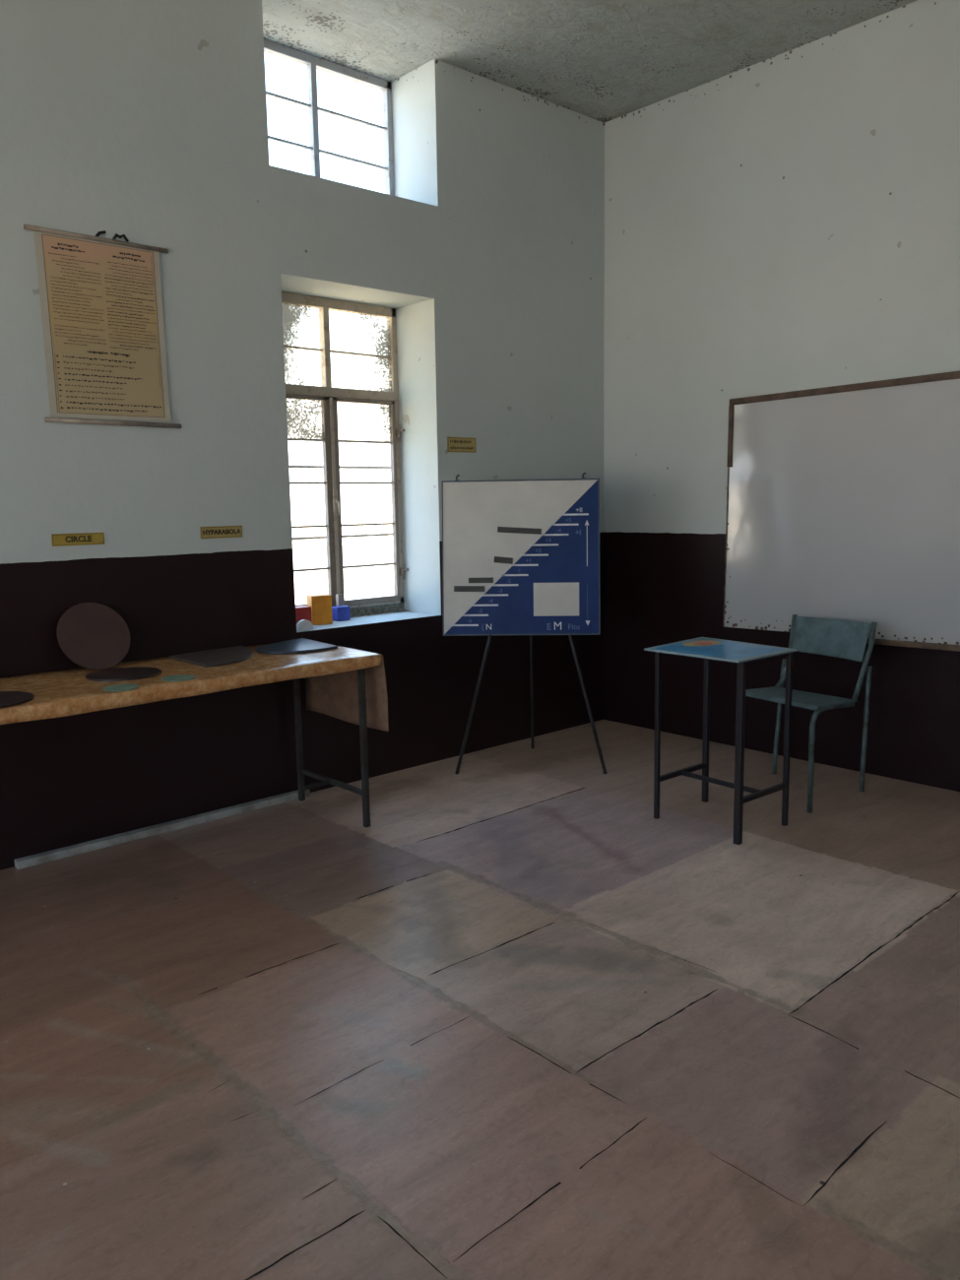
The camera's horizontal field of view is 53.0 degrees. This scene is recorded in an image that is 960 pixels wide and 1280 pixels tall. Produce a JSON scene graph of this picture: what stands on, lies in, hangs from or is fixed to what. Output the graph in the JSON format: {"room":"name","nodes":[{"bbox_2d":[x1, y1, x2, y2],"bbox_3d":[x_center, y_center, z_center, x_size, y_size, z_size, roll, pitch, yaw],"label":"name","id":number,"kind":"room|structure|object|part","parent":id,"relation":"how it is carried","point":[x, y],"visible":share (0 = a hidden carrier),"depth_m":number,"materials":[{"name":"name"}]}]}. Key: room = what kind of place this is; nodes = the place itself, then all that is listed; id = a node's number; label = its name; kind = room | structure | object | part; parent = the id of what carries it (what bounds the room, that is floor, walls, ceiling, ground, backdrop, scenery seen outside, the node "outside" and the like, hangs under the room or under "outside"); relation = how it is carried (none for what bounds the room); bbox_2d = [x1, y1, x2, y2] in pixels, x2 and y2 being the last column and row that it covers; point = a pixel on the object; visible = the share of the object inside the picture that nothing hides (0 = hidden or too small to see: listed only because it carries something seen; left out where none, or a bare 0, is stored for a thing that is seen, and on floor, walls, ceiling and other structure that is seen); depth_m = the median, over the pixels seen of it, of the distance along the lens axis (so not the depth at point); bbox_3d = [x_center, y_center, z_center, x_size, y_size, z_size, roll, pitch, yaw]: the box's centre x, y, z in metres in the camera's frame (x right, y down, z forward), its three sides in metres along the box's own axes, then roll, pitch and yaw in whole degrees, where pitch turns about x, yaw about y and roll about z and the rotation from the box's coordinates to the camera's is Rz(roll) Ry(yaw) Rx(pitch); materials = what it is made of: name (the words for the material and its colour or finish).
{"room":"classroom","nodes":[
{"label":"classroom","id":0,"kind":"room"},
{"bbox_2d":[0,0,604,870],"bbox_3d":[-2.652,-0.838,3.305,8.900,3.697,0.420,-8,11,-42],"label":"wall","id":1,"kind":"structure","parent":0,"point":[145,121],"depth_m":4.42,"materials":[{"name":"paint"}]},
{"bbox_2d":[51,532,104,546],"bbox_3d":[-1.658,-0.416,3.978,0.212,0.050,0.005,-8,11,-42],"label":"name sign","id":2,"kind":"object","parent":1,"relation":"attached to","point":[81,539],"visible":1,"depth_m":3.97,"materials":[{"name":"yellow paper"}]},
{"bbox_2d":[23,224,181,428],"bbox_3d":[-1.534,-1.280,3.964,0.589,0.780,0.021,-8,11,-42],"label":"chart","id":3,"kind":"object","parent":1,"relation":"attached to","point":[101,301],"visible":1,"depth_m":3.95,"materials":[{"name":"paper"}]},
{"bbox_3d":[-1.545,-1.625,3.908,0.575,0.021,0.019,-8,11,-42],"label":"rod","id":4,"kind":"part","parent":3,"relation":"part of","materials":[{"name":"brown wood"}]},
{"bbox_3d":[-1.507,-1.653,3.944,0.140,0.035,0.017,-8,11,-42],"label":"hanging cord","id":5,"kind":"part","parent":3,"relation":"part of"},
{"bbox_3d":[-1.520,-0.906,4.024,0.569,0.023,0.019,-8,11,-42],"label":"rod","id":6,"kind":"part","parent":3,"relation":"part of","materials":[{"name":"brown wood"}]},
{"bbox_2d":[199,525,242,538],"bbox_3d":[-1.181,-0.493,4.405,0.208,0.055,0.005,-8,11,-42],"label":"name sign","id":7,"kind":"object","parent":1,"relation":"attached to","point":[218,532],"visible":1,"depth_m":4.40,"materials":[{"name":"yellow paper"}]},
{"bbox_2d":[295,605,312,623],"bbox_3d":[-0.923,-0.116,4.902,0.110,0.105,0.075,-8,11,-42],"label":"block","id":8,"kind":"object","parent":1,"relation":"on","point":[301,611],"visible":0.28,"depth_m":4.88,"materials":[{"name":"paint"}]},
{"bbox_2d":[296,619,314,631],"bbox_3d":[-0.876,-0.076,4.803,0.096,0.052,0.024,-8,11,-42],"label":"half round piece","id":9,"kind":"object","parent":1,"relation":"on","point":[303,624],"visible":0.88,"depth_m":4.79,"materials":[{"name":"white paint"}]},
{"bbox_2d":[306,593,332,625],"bbox_3d":[-0.840,-0.161,5.043,0.110,0.150,0.090,-5,9,-28],"label":"block","id":10,"kind":"object","parent":1,"relation":"on","point":[321,604],"visible":0.79,"depth_m":5.00,"materials":[{"name":"paint"}]},
{"bbox_2d":[263,38,394,195],"bbox_3d":[-0.856,-2.613,4.956,0.997,0.720,0.049,-8,11,-42],"label":"window","id":11,"kind":"structure","parent":1,"relation":"in","point":[313,63],"depth_m":4.97,"materials":[{"name":"grey paint"}]},
{"bbox_2d":[335,593,344,606],"bbox_3d":[-0.756,-0.181,5.225,0.040,0.135,0.026,-8,11,-42],"label":"block","id":12,"kind":"object","parent":1,"relation":"on","point":[340,598],"visible":0.47,"depth_m":5.21,"materials":[{"name":"paint"}]},
{"bbox_2d":[331,605,350,621],"bbox_3d":[-0.747,-0.143,5.171,0.080,0.075,0.060,-8,11,-42],"label":"block","id":13,"kind":"object","parent":1,"relation":"on","point":[340,612],"visible":0.81,"depth_m":5.15,"materials":[{"name":"paint"}]},
{"bbox_2d":[281,291,408,617],"bbox_3d":[-0.799,-0.950,5.160,0.925,1.694,0.149,-8,11,-42],"label":"window","id":14,"kind":"structure","parent":1,"relation":"in","point":[329,396],"depth_m":5.19,"materials":[{"name":"beige paint"}]},
{"bbox_3d":[-0.983,-1.611,4.921,0.410,0.210,0.004,-8,11,-42],"label":"pane","id":15,"kind":"part","parent":14,"relation":"part of","materials":[{"name":"clear glass"}]},
{"bbox_3d":[-0.980,-1.407,4.951,0.410,0.184,0.004,-8,11,-42],"label":"pane","id":16,"kind":"part","parent":14,"relation":"part of","materials":[{"name":"clear glass"}]},
{"bbox_3d":[-0.963,-1.141,4.979,0.354,0.206,0.004,-8,11,-42],"label":"pane","id":17,"kind":"part","parent":14,"relation":"part of","materials":[{"name":"clear glass"}]},
{"bbox_3d":[-0.951,-0.712,5.046,0.426,1.120,0.032,-8,11,-42],"label":"sash","id":18,"kind":"part","parent":14,"relation":"part of","materials":[{"name":"paint"}]},
{"bbox_3d":[-0.652,-1.660,5.217,0.412,0.210,0.004,-8,11,-42],"label":"pane","id":19,"kind":"part","parent":14,"relation":"part of","materials":[{"name":"clear glass"}]},
{"bbox_3d":[-0.633,-0.758,5.330,0.426,1.120,0.032,-8,11,-42],"label":"sash","id":20,"kind":"part","parent":14,"relation":"part of","materials":[{"name":"paint"}]},
{"bbox_3d":[-0.649,-1.455,5.247,0.412,0.184,0.004,-8,11,-42],"label":"pane","id":21,"kind":"part","parent":14,"relation":"part of","materials":[{"name":"clear glass"}]},
{"bbox_3d":[-0.633,-1.190,5.274,0.362,0.206,0.004,-8,11,-42],"label":"pane","id":22,"kind":"part","parent":14,"relation":"part of","materials":[{"name":"clear glass"}]},
{"bbox_2d":[447,437,476,452],"bbox_3d":[-0.100,-1.077,5.317,0.208,0.082,0.005,-8,11,-42],"label":"name sign","id":23,"kind":"object","parent":1,"relation":"attached to","point":[454,444],"visible":1,"depth_m":5.31,"materials":[{"name":"yellow paper"}]},
{"bbox_2d":[0,719,959,1279],"bbox_3d":[-0.555,1.252,1.533,8.600,0.001,5.400,-8,11,-42],"label":"floor","id":24,"kind":"structure","parent":0,"point":[522,1020],"depth_m":2.65,"materials":[{"name":"stone"}]},
{"bbox_2d":[14,789,310,869],"bbox_3d":[-1.372,0.836,4.369,1.380,0.034,0.044,-8,11,-42],"label":"strip","id":25,"kind":"object","parent":24,"relation":"on","point":[45,857],"visible":0.87,"depth_m":4.27,"materials":[{"name":"paint"}]},
{"bbox_2d":[293,668,370,827],"bbox_3d":[-1.419,0.534,3.866,2.010,0.778,0.615,-8,11,-42],"label":"table","id":26,"kind":"object","parent":24,"relation":"on","point":[364,791],"visible":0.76,"depth_m":4.38,"materials":[{"name":"grey metal"}]},
{"bbox_2d":[0,642,388,731],"bbox_3d":[-1.413,0.317,3.829,2.098,0.354,0.671,-8,11,-42],"label":"tablecloth","id":27,"kind":"object","parent":26,"relation":"on","point":[331,675],"visible":0.77,"depth_m":3.91,"materials":[{"name":"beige fabric"}]},
{"bbox_2d":[0,691,34,707],"bbox_3d":[-1.709,0.210,3.337,0.300,0.008,0.300,-8,11,-42],"label":"wooden disc","id":28,"kind":"object","parent":27,"relation":"on","point":[7,698],"visible":1,"depth_m":3.36,"materials":[{"name":"brown wood"}]},
{"bbox_2d":[56,602,129,669],"bbox_3d":[-1.593,-0.018,3.980,0.294,0.267,0.135,-8,11,-40],"label":"disc","id":29,"kind":"object","parent":27,"relation":"on","point":[93,635],"visible":1,"depth_m":3.97,"materials":[{"name":"brown wood"}]},
{"bbox_2d":[103,684,138,691],"bbox_3d":[-1.321,0.175,3.547,0.124,0.004,0.124,-8,11,-42],"label":"disc","id":30,"kind":"object","parent":27,"relation":"on","point":[117,687],"visible":1,"depth_m":3.54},
{"bbox_2d":[85,666,161,681],"bbox_3d":[-1.413,0.135,3.823,0.284,0.008,0.284,-8,11,-42],"label":"wooden disc","id":31,"kind":"object","parent":27,"relation":"on","point":[131,672],"visible":1,"depth_m":3.80,"materials":[{"name":"brown wood"}]},
{"bbox_2d":[161,674,195,681],"bbox_3d":[-1.165,0.147,3.724,0.128,0.004,0.128,-8,11,-42],"label":"disc","id":32,"kind":"object","parent":27,"relation":"on","point":[178,677],"visible":1,"depth_m":3.71,"materials":[{"name":"teal"}]},
{"bbox_2d":[168,645,253,667],"bbox_3d":[-1.115,0.070,4.225,0.371,0.010,0.397,-8,11,-42],"label":"board","id":33,"kind":"object","parent":27,"relation":"on","point":[230,655],"visible":1,"depth_m":4.18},
{"bbox_2d":[255,638,337,653],"bbox_3d":[-0.874,0.031,4.460,0.349,0.011,0.367,-8,11,-42],"label":"board","id":34,"kind":"object","parent":27,"relation":"on","point":[300,645],"visible":1,"depth_m":4.41,"materials":[{"name":"grey plastic"}]},
{"bbox_3d":[-0.885,0.417,4.696,0.025,0.754,0.025,-8,11,-42],"label":"leg","id":35,"kind":"part","parent":26,"relation":"part of","materials":[{"name":"grey metal"}]},
{"bbox_3d":[-0.517,0.469,4.294,0.025,0.754,0.025,-8,11,-42],"label":"leg","id":36,"kind":"part","parent":26,"relation":"part of","materials":[{"name":"grey metal"}]},
{"bbox_2d":[454,633,607,773],"bbox_3d":[0.270,-0.051,5.094,0.682,1.531,0.668,-8,11,-42],"label":"easel","id":37,"kind":"object","parent":24,"relation":"on","point":[489,635],"visible":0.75,"depth_m":5.14,"materials":[{"name":"metal"}]},
{"bbox_3d":[0.059,-0.041,5.140,0.448,1.505,0.019,-5,9,-24],"label":"leg","id":38,"kind":"part","parent":37,"relation":"part of","materials":[{"name":"metal"}]},
{"bbox_2d":[441,472,600,636],"bbox_3d":[0.215,-0.451,5.095,0.834,0.850,0.125,0,8,4],"label":"board","id":39,"kind":"object","parent":37,"relation":"attached to","point":[551,586],"depth_m":5.09,"materials":[{"name":"metal"}]},
{"bbox_3d":[-0.056,-0.271,5.107,0.163,0.033,0.010,0,8,4],"label":"dark strip","id":40,"kind":"part","parent":39,"relation":"part of","materials":[{"name":"grey plastic"}]},
{"bbox_3d":[0.005,-0.316,5.103,0.130,0.029,0.009,0,8,4],"label":"dark strip","id":41,"kind":"part","parent":39,"relation":"part of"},
{"bbox_3d":[0.124,-0.422,5.094,0.102,0.042,0.010,0,8,4],"label":"dark strip","id":42,"kind":"part","parent":39,"relation":"part of","materials":[{"name":"grey plastic"}]},
{"bbox_3d":[0.208,-0.578,5.086,0.234,0.044,0.010,0,8,4],"label":"dark strip","id":43,"kind":"part","parent":39,"relation":"part of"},
{"bbox_3d":[0.286,-0.082,5.401,0.017,1.501,0.330,0,8,4],"label":"leg","id":44,"kind":"part","parent":37,"relation":"part of","materials":[{"name":"metal"}]},
{"bbox_3d":[0.472,-0.044,5.115,0.444,1.505,0.018,4,10,31],"label":"leg","id":45,"kind":"part","parent":37,"relation":"part of","materials":[{"name":"metal"}]},
{"bbox_2d":[643,637,797,844],"bbox_3d":[1.063,0.425,4.283,0.473,0.790,0.525,-8,11,-42],"label":"school desk","id":46,"kind":"object","parent":24,"relation":"on","point":[740,654],"visible":1,"depth_m":4.21,"materials":[{"name":"metal"}]},
{"bbox_3d":[0.799,0.426,4.338,0.020,0.781,0.020,-8,11,-42],"label":"leg","id":47,"kind":"part","parent":46,"relation":"part of","materials":[{"name":"metal"}]},
{"bbox_3d":[1.073,0.388,4.567,0.024,0.781,0.024,-8,11,-42],"label":"leg","id":48,"kind":"part","parent":46,"relation":"part of","materials":[{"name":"metal"}]},
{"bbox_3d":[1.055,0.035,4.225,0.416,0.001,0.462,-8,11,-42],"label":"picture panel","id":49,"kind":"part","parent":46,"relation":"part of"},
{"bbox_3d":[1.070,0.051,4.227,0.396,0.015,0.471,-8,11,-42],"label":"rail","id":50,"kind":"part","parent":46,"relation":"part of","materials":[{"name":"metal"}]},
{"bbox_3d":[1.078,0.471,4.000,0.028,0.781,0.028,-8,11,-42],"label":"leg","id":51,"kind":"part","parent":46,"relation":"part of","materials":[{"name":"metal"}]},
{"bbox_3d":[1.345,0.434,4.217,0.021,0.781,0.021,-8,11,-42],"label":"leg","id":52,"kind":"part","parent":46,"relation":"part of","materials":[{"name":"metal"}]},
{"bbox_2d":[745,614,877,813],"bbox_3d":[1.585,0.329,4.726,0.604,0.835,0.506,-8,11,-42],"label":"chair","id":53,"kind":"object","parent":24,"relation":"on","point":[844,639],"visible":0.93,"depth_m":4.72,"materials":[{"name":"teal metal"}]},
{"bbox_3d":[1.462,0.305,4.917,0.527,0.832,0.027,-8,11,-42],"label":"frame","id":54,"kind":"part","parent":53,"relation":"part of","materials":[{"name":"teal metal"}]},
{"bbox_3d":[1.570,0.400,5.047,0.024,0.604,0.105,7,11,42],"label":"leg","id":55,"kind":"part","parent":53,"relation":"part of","materials":[{"name":"teal metal"}]},
{"bbox_3d":[1.523,0.276,4.666,0.436,0.032,0.468,-8,11,-42],"label":"seat","id":56,"kind":"part","parent":53,"relation":"part of","materials":[{"name":"teal metal"}]},
{"bbox_3d":[1.761,-0.010,4.837,0.079,0.180,0.440,-6,10,-30],"label":"backrest","id":57,"kind":"part","parent":53,"relation":"part of","materials":[{"name":"teal metal"}]},
{"bbox_3d":[1.715,0.353,4.546,0.554,0.835,0.036,-8,11,-40],"label":"frame","id":58,"kind":"part","parent":53,"relation":"part of","materials":[{"name":"teal metal"}]},
{"bbox_3d":[1.875,0.435,4.686,0.028,0.627,0.036,-8,11,-42],"label":"leg","id":59,"kind":"part","parent":53,"relation":"part of","materials":[{"name":"teal metal"}]},
{"bbox_2d":[261,0,917,123],"bbox_3d":[-0.659,-2.486,1.034,9.200,0.150,6.120,-8,11,-42],"label":"ceiling","id":60,"kind":"structure","parent":0,"point":[604,61],"depth_m":4.74,"materials":[{"name":"paint"}]},
{"bbox_2d":[603,0,959,791],"bbox_3d":[2.669,-1.068,4.261,0.300,3.697,6.120,-8,11,-42],"label":"wall","id":61,"kind":"structure","parent":0,"point":[789,221],"depth_m":5.20,"materials":[{"name":"paint"}]},
{"bbox_2d":[722,370,959,651],"bbox_3d":[2.064,-0.625,4.758,0.033,1.337,1.974,-8,11,-42],"label":"whiteboard","id":62,"kind":"object","parent":61,"relation":"attached to","point":[843,501],"visible":0.88,"depth_m":4.92,"materials":[{"name":"white plastic"}]},
{"bbox_3d":[1.410,-1.141,5.403,0.033,0.340,0.031,-8,11,-42],"label":"rail","id":63,"kind":"part","parent":62,"relation":"part of","materials":[{"name":"brown wood"}]},
{"bbox_3d":[2.058,-1.251,4.661,0.033,0.069,1.958,-8,11,-42],"label":"rail","id":64,"kind":"part","parent":62,"relation":"part of","materials":[{"name":"brown wood"}]},
{"bbox_3d":[2.227,0.031,4.684,0.033,0.055,1.490,-8,11,-42],"label":"rail","id":65,"kind":"part","parent":62,"relation":"part of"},
{"label":"outside","id":66,"kind":"structure","parent":0,"visible":0},
{"bbox_2d":[292,542,394,604],"bbox_3d":[0.823,0.931,6.426,60.000,0.180,60.000,-8,11,-42],"label":"ground","id":67,"kind":"structure","parent":66,"point":[370,581],"depth_m":24.63,"materials":[{"name":"white"}]}
]}

